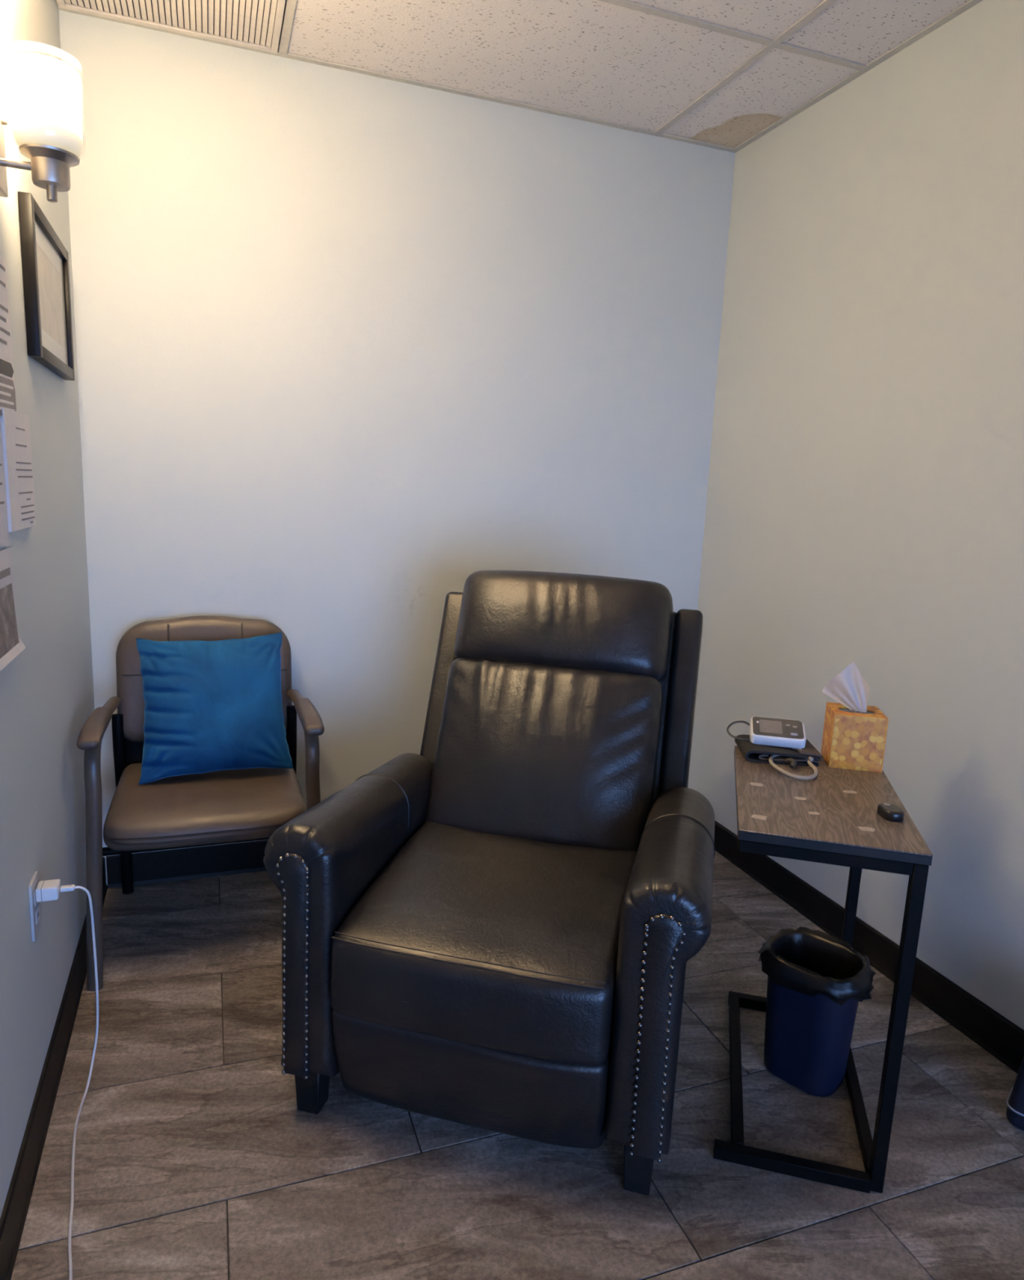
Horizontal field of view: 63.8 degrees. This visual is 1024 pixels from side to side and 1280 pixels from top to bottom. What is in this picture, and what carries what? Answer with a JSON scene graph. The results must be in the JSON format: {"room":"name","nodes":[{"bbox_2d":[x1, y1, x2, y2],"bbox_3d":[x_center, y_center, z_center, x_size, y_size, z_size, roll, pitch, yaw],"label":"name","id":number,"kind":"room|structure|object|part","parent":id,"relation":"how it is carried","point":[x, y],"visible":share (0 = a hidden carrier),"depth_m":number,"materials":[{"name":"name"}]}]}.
{"room":"clinic treatment room","nodes":[
{"label":"clinic treatment room","id":0,"kind":"room"},
{"bbox_2d":[0,0,94,1217],"bbox_3d":[-0.513,-0.065,0.249,0.100,2.797,4.600,-1,11,-20],"label":"wall","id":1,"kind":"structure","parent":0,"point":[46,691],"depth_m":1.73,"materials":[{"name":"white paint"}]},
{"bbox_2d":[0,420,10,547],"bbox_3d":[-0.867,-0.260,1.371,0.001,0.217,0.211,-1,11,-20],"label":"notice","id":2,"kind":"object","parent":1,"relation":"attached to","point":[4,532],"visible":1,"depth_m":1.44,"materials":[{"name":"grey paper"}]},
{"bbox_2d":[0,254,16,417],"bbox_3d":[-0.891,-0.531,1.424,0.002,0.282,0.225,-1,13,-20],"label":"notice","id":3,"kind":"object","parent":1,"relation":"attached to","point":[7,391],"visible":1,"depth_m":1.48,"materials":[{"name":"white paper"}]},
{"bbox_2d":[0,546,25,671],"bbox_3d":[-0.870,-0.056,1.407,0.013,0.188,0.245,-1,11,-20],"label":"notice","id":4,"kind":"object","parent":1,"relation":"attached to","point":[11,645],"visible":1,"depth_m":1.45,"materials":[{"name":"grey paper"}]},
{"bbox_2d":[0,583,18,658],"bbox_3d":[-0.872,-0.030,1.406,0.006,0.110,0.211,-1,11,-20],"label":"photo","id":5,"kind":"object","parent":4,"relation":"attached to","point":[9,637],"depth_m":1.45},
{"bbox_2d":[0,407,35,532],"bbox_3d":[-0.937,-0.321,1.561,0.010,0.217,0.222,-1,11,-20],"label":"notice","id":6,"kind":"object","parent":1,"relation":"attached to","point":[15,428],"visible":1,"depth_m":1.54,"materials":[{"name":"white paper"}]},
{"bbox_2d":[28,871,41,942],"bbox_3d":[-0.942,0.526,1.627,0.007,0.118,0.072,-1,11,-20],"label":"wall outlet","id":7,"kind":"object","parent":1,"relation":"attached to","point":[35,907],"visible":0.84,"depth_m":1.61,"materials":[{"name":"white plastic"}]},
{"bbox_2d":[35,879,61,902],"bbox_3d":[-0.918,0.496,1.629,0.039,0.028,0.040,-1,11,-20],"label":"charger","id":8,"kind":"object","parent":7,"relation":"attached to","point":[46,890],"visible":0.93,"depth_m":1.61,"materials":[{"name":"white plastic"}]},
{"bbox_2d":[0,47,85,202],"bbox_3d":[-0.826,-0.898,1.427,0.152,0.249,0.114,-1,11,-20],"label":"wall sconce","id":9,"kind":"object","parent":1,"relation":"attached to","point":[46,97],"visible":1,"depth_m":1.40,"materials":[{"name":"white glass"}]},
{"bbox_3d":[-0.889,-0.901,1.403,0.018,0.240,0.105,-1,11,-20],"label":"plate","id":10,"kind":"part","parent":9,"relation":"part of","materials":[{"name":"silver metal"}]},
{"bbox_3d":[-0.885,-0.907,1.436,0.011,0.016,0.016,-1,11,-20],"label":"plate knob","id":11,"kind":"part","parent":9,"relation":"part of","materials":[{"name":"silver metal"}]},
{"bbox_3d":[-0.858,-0.826,1.429,0.059,0.013,0.013,-1,11,-20],"label":"arm","id":12,"kind":"part","parent":9,"relation":"part of","materials":[{"name":"silver metal"}]},
{"bbox_3d":[-0.807,-0.927,1.428,0.114,0.150,0.114,-1,11,-20],"label":"glass","id":13,"kind":"part","parent":9,"relation":"part of","materials":[{"name":"white glass"}]},
{"bbox_3d":[-0.807,-0.920,1.429,0.105,0.132,0.105,-1,11,-20],"label":"lamp shade","id":14,"kind":"part","parent":9,"relation":"part of","materials":[{"name":"white glass"}]},
{"bbox_2d":[17,191,75,380],"bbox_3d":[-1.056,-0.781,1.880,0.024,0.312,0.470,-1,11,-20],"label":"picture frame","id":15,"kind":"object","parent":1,"relation":"attached to","point":[45,258],"visible":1,"depth_m":1.82,"materials":[{"name":"black paint"}]},
{"bbox_2d":[35,242,63,347],"bbox_3d":[-1.057,-0.781,1.880,0.001,0.244,0.402,-1,11,-20],"label":"art print","id":16,"kind":"object","parent":15,"relation":"on","point":[50,255],"depth_m":1.90},
{"bbox_2d":[0,856,107,1279],"bbox_3d":[-0.512,1.158,0.492,0.012,0.104,4.599,-1,11,-20],"label":"baseboard","id":17,"kind":"structure","parent":1,"relation":"attached to","point":[15,1211],"depth_m":1.60,"materials":[{"name":"black plastic"}]},
{"bbox_2d":[58,9,734,885],"bbox_3d":[-0.273,-0.521,2.795,2.310,2.797,0.100,-1,11,-20],"label":"wall","id":18,"kind":"structure","parent":0,"point":[352,348],"depth_m":2.62,"materials":[{"name":"white paint"}]},
{"bbox_2d":[106,840,267,888],"bbox_3d":[-0.305,0.714,2.967,2.086,0.104,0.012,-1,11,-20],"label":"baseboard","id":19,"kind":"structure","parent":18,"relation":"attached to","point":[191,863],"depth_m":2.69,"materials":[{"name":"black plastic"}]},
{"bbox_2d":[10,850,1023,1279],"bbox_3d":[0.469,1.239,0.870,2.310,0.108,4.800,-1,11,-20],"label":"floor","id":20,"kind":"structure","parent":0,"point":[196,1157],"depth_m":1.62,"materials":[{"name":"tile"}]},
{"bbox_2d":[59,884,98,1279],"bbox_3d":[-0.707,0.809,1.297,0.054,0.486,1.050,-2,11,-24],"label":"charging cable","id":21,"kind":"object","parent":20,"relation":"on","point":[67,887],"visible":1,"depth_m":1.66,"materials":[{"name":"white plastic"}]},
{"bbox_2d":[76,615,324,991],"bbox_3d":[-0.870,0.407,2.361,0.605,0.880,0.574,-1,11,-20],"label":"chair","id":22,"kind":"object","parent":20,"relation":"on","point":[224,806],"visible":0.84,"depth_m":2.22,"materials":[{"name":"leather"}]},
{"bbox_3d":[-1.104,0.528,2.254,0.056,0.660,0.458,-1,11,-16],"label":"arm post","id":23,"kind":"part","parent":22,"relation":"part of","materials":[{"name":"beige metal"}]},
{"bbox_3d":[-1.187,0.508,2.510,0.032,0.601,0.094,-1,11,-20],"label":"leg","id":24,"kind":"part","parent":22,"relation":"part of","materials":[{"name":"black metal"}]},
{"bbox_3d":[-0.812,0.541,2.211,0.538,0.022,0.022,-1,11,-20],"label":"cross rail","id":25,"kind":"part","parent":22,"relation":"part of","materials":[{"name":"black metal"}]},
{"bbox_2d":[115,615,292,742],"bbox_3d":[-0.940,0.114,2.534,0.504,0.372,0.100,-1,11,-20],"label":"backrest","id":26,"kind":"object","parent":22,"relation":"on","point":[130,717],"depth_m":2.47,"materials":[{"name":"brown leather"}]},
{"bbox_3d":[-0.862,0.449,2.342,0.512,0.109,0.470,-1,11,-20],"label":"seat","id":27,"kind":"part","parent":22,"relation":"part of","materials":[{"name":"brown leather"}]},
{"bbox_2d":[136,632,293,784],"bbox_3d":[-0.853,0.191,2.372,0.421,0.394,0.203,-1,11,-20],"label":"throw pillow","id":28,"kind":"object","parent":22,"relation":"on","point":[210,706],"visible":1,"depth_m":2.32,"materials":[{"name":"blue fabric"}]},
{"bbox_3d":[-0.719,0.497,2.680,0.032,0.601,0.094,-1,11,-20],"label":"leg","id":29,"kind":"part","parent":22,"relation":"part of","materials":[{"name":"black metal"}]},
{"bbox_3d":[-0.618,0.516,2.430,0.058,0.660,0.458,-2,11,-24],"label":"arm post","id":30,"kind":"part","parent":22,"relation":"part of","materials":[{"name":"beige metal"}]},
{"bbox_2d":[262,569,714,1195],"bbox_3d":[0.040,0.409,1.974,0.874,1.090,1.042,5,11,14],"label":"recliner","id":31,"kind":"object","parent":20,"relation":"on","point":[495,926],"visible":1,"depth_m":1.67,"materials":[{"name":"grey leather"}]},
{"bbox_3d":[-0.436,0.653,1.634,0.072,0.485,0.004,5,11,14],"label":"nailhead trim","id":32,"kind":"part","parent":31,"relation":"part of","materials":[{"name":"silver metal"}]},
{"bbox_3d":[-0.435,0.650,1.640,0.070,0.480,0.012,5,11,14],"label":"arm panel","id":33,"kind":"part","parent":31,"relation":"part of","materials":[{"name":"grey leather"}]},
{"bbox_3d":[-0.420,0.933,1.735,0.058,0.108,0.058,5,11,14],"label":"leg","id":34,"kind":"part","parent":31,"relation":"part of","materials":[{"name":"black wood"}]},
{"bbox_3d":[-0.350,0.574,1.944,0.159,0.534,0.648,5,11,14],"label":"arm","id":35,"kind":"part","parent":31,"relation":"part of","materials":[{"name":"grey leather"}]},
{"bbox_2d":[329,821,636,1066],"bbox_3d":[-0.024,0.610,1.787,0.548,0.198,0.585,5,11,14],"label":"seat cushion","id":36,"kind":"object","parent":31,"relation":"on","point":[502,944],"depth_m":1.58,"materials":[{"name":"brown leather"}]},
{"bbox_2d":[424,657,662,851],"bbox_3d":[0.081,0.298,2.102,0.562,0.467,0.326,5,11,14],"label":"backrest","id":37,"kind":"object","parent":31,"relation":"on","point":[568,754],"depth_m":2.01,"materials":[{"name":"brown leather"}]},
{"bbox_3d":[-0.007,0.732,1.898,0.556,0.200,0.580,5,11,14],"label":"frame","id":38,"kind":"part","parent":31,"relation":"part of","materials":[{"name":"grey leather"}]},
{"bbox_3d":[0.243,0.991,1.570,0.058,0.108,0.058,5,11,14],"label":"leg","id":39,"kind":"part","parent":31,"relation":"part of","materials":[{"name":"black wood"}]},
{"bbox_3d":[0.256,0.713,1.462,0.072,0.485,0.004,5,11,14],"label":"nailhead trim","id":40,"kind":"part","parent":31,"relation":"part of","materials":[{"name":"silver metal"}]},
{"bbox_3d":[0.258,0.711,1.468,0.070,0.480,0.012,5,11,14],"label":"arm panel","id":41,"kind":"part","parent":31,"relation":"part of","materials":[{"name":"grey leather"}]},
{"bbox_3d":[0.338,0.634,1.773,0.159,0.534,0.648,5,11,14],"label":"arm","id":42,"kind":"part","parent":31,"relation":"part of","materials":[{"name":"grey leather"}]},
{"bbox_3d":[0.128,0.246,2.269,0.620,0.673,0.382,5,11,14],"label":"backrest","id":43,"kind":"part","parent":31,"relation":"part of","materials":[{"name":"grey leather"}]},
{"bbox_2d":[757,926,875,1096],"bbox_3d":[0.684,0.851,1.881,0.249,0.307,0.206,12,14,43],"label":"waste bin","id":44,"kind":"object","parent":20,"relation":"on","point":[816,981],"visible":1,"depth_m":1.83,"materials":[{"name":"blue plastic"}]},
{"bbox_2d":[713,745,933,1193],"bbox_3d":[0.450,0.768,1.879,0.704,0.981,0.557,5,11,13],"label":"side table","id":45,"kind":"object","parent":20,"relation":"on","point":[831,817],"depth_m":1.60,"materials":[{"name":"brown wood"}]},
{"bbox_3d":[0.516,0.980,1.899,0.024,0.024,0.509,5,11,13],"label":"rail","id":46,"kind":"part","parent":45,"relation":"part of","materials":[{"name":"black metal"}]},
{"bbox_3d":[0.694,0.949,2.127,0.260,0.027,0.024,5,11,13],"label":"rail","id":47,"kind":"part","parent":45,"relation":"part of","materials":[{"name":"black metal"}]},
{"bbox_2d":[734,734,822,779],"bbox_3d":[0.634,0.272,1.925,0.177,0.034,0.245,3,10,4],"label":"arm cuff","id":48,"kind":"object","parent":45,"relation":"on","point":[808,755],"visible":0.9,"depth_m":1.92,"materials":[{"name":"black fabric"}]},
{"bbox_2d":[726,716,805,748],"bbox_3d":[0.612,0.220,1.988,0.181,0.049,0.092,5,11,12],"label":"monitor","id":49,"kind":"object","parent":48,"relation":"on","point":[786,733],"visible":1,"depth_m":1.96,"materials":[{"name":"white plastic"}]},
{"bbox_3d":[0.638,0.210,1.976,0.116,0.024,0.077,5,11,12],"label":"display panel","id":50,"kind":"part","parent":49,"relation":"part of","materials":[{"name":"grey plastic"}]},
{"bbox_3d":[0.548,1.036,1.621,0.293,0.027,0.024,5,11,13],"label":"rail","id":51,"kind":"part","parent":45,"relation":"part of","materials":[{"name":"black metal"}]},
{"bbox_3d":[0.574,0.396,1.515,0.301,0.024,0.024,5,11,13],"label":"rail","id":52,"kind":"part","parent":45,"relation":"part of","materials":[{"name":"black metal"}]},
{"bbox_3d":[0.842,0.643,2.036,0.024,0.675,0.024,5,11,13],"label":"post","id":53,"kind":"part","parent":45,"relation":"part of","materials":[{"name":"black metal"}]},
{"bbox_2d":[820,662,888,772],"bbox_3d":[0.802,0.173,1.936,0.130,0.238,0.116,4,11,11],"label":"tissue box","id":54,"kind":"object","parent":45,"relation":"on","point":[854,736],"visible":1,"depth_m":1.90,"materials":[{"name":"yellow cardboard"}]},
{"bbox_3d":[0.765,1.004,1.841,0.022,0.024,0.505,5,11,13],"label":"rail","id":55,"kind":"part","parent":45,"relation":"part of","materials":[{"name":"black metal"}]},
{"bbox_3d":[0.746,0.339,1.622,0.038,0.021,0.056,1,10,-5],"label":"call button","id":56,"kind":"part","parent":45,"relation":"part of","materials":[{"name":"black plastic"}]},
{"bbox_3d":[0.718,0.729,1.535,0.024,0.675,0.026,5,11,13],"label":"post","id":57,"kind":"part","parent":45,"relation":"part of","materials":[{"name":"black metal"}]},
{"bbox_2d":[1005,1057,1023,1130],"bbox_3d":[1.168,0.905,1.716,0.201,0.300,0.108,12,14,41],"label":"canvas bag","id":58,"kind":"object","parent":20,"relation":"on","point":[1015,1108],"visible":1,"depth_m":1.75,"materials":[{"name":"fabric"}]},
{"bbox_2d":[55,0,982,152],"bbox_3d":[0.576,-1.312,0.403,2.110,0.090,4.600,-1,11,-20],"label":"ceiling","id":59,"kind":"structure","parent":0,"point":[723,75],"depth_m":2.27,"materials":[{"name":"tile"}]},
{"bbox_2d":[56,0,285,53],"bbox_3d":[-0.826,-1.615,1.972,0.550,0.017,0.589,-1,11,-20],"label":"ceiling vent","id":60,"kind":"object","parent":59,"relation":"in","point":[258,22],"visible":1,"depth_m":2.17,"materials":[{"name":"beige metal"}]},
{"bbox_3d":[-1.077,-1.603,1.882,0.018,0.006,0.553,-1,11,-20],"label":"frame","id":61,"kind":"part","parent":60,"relation":"part of","materials":[{"name":"beige metal"}]},
{"bbox_3d":[-0.576,-1.615,2.064,0.018,0.006,0.553,-1,11,-20],"label":"frame","id":62,"kind":"part","parent":60,"relation":"part of","materials":[{"name":"beige metal"}]},
{"bbox_2d":[687,0,1023,1030],"bbox_3d":[1.563,-0.116,1.003,0.100,2.797,4.600,-1,11,-20],"label":"wall","id":63,"kind":"structure","parent":0,"point":[864,507],"depth_m":2.23,"materials":[{"name":"white paint"}]},
{"bbox_2d":[714,820,1023,1073],"bbox_3d":[1.459,1.110,1.208,0.012,0.104,4.599,-1,11,-20],"label":"baseboard","id":64,"kind":"structure","parent":63,"relation":"attached to","point":[998,1036],"depth_m":2.31,"materials":[{"name":"black plastic"}]}
]}

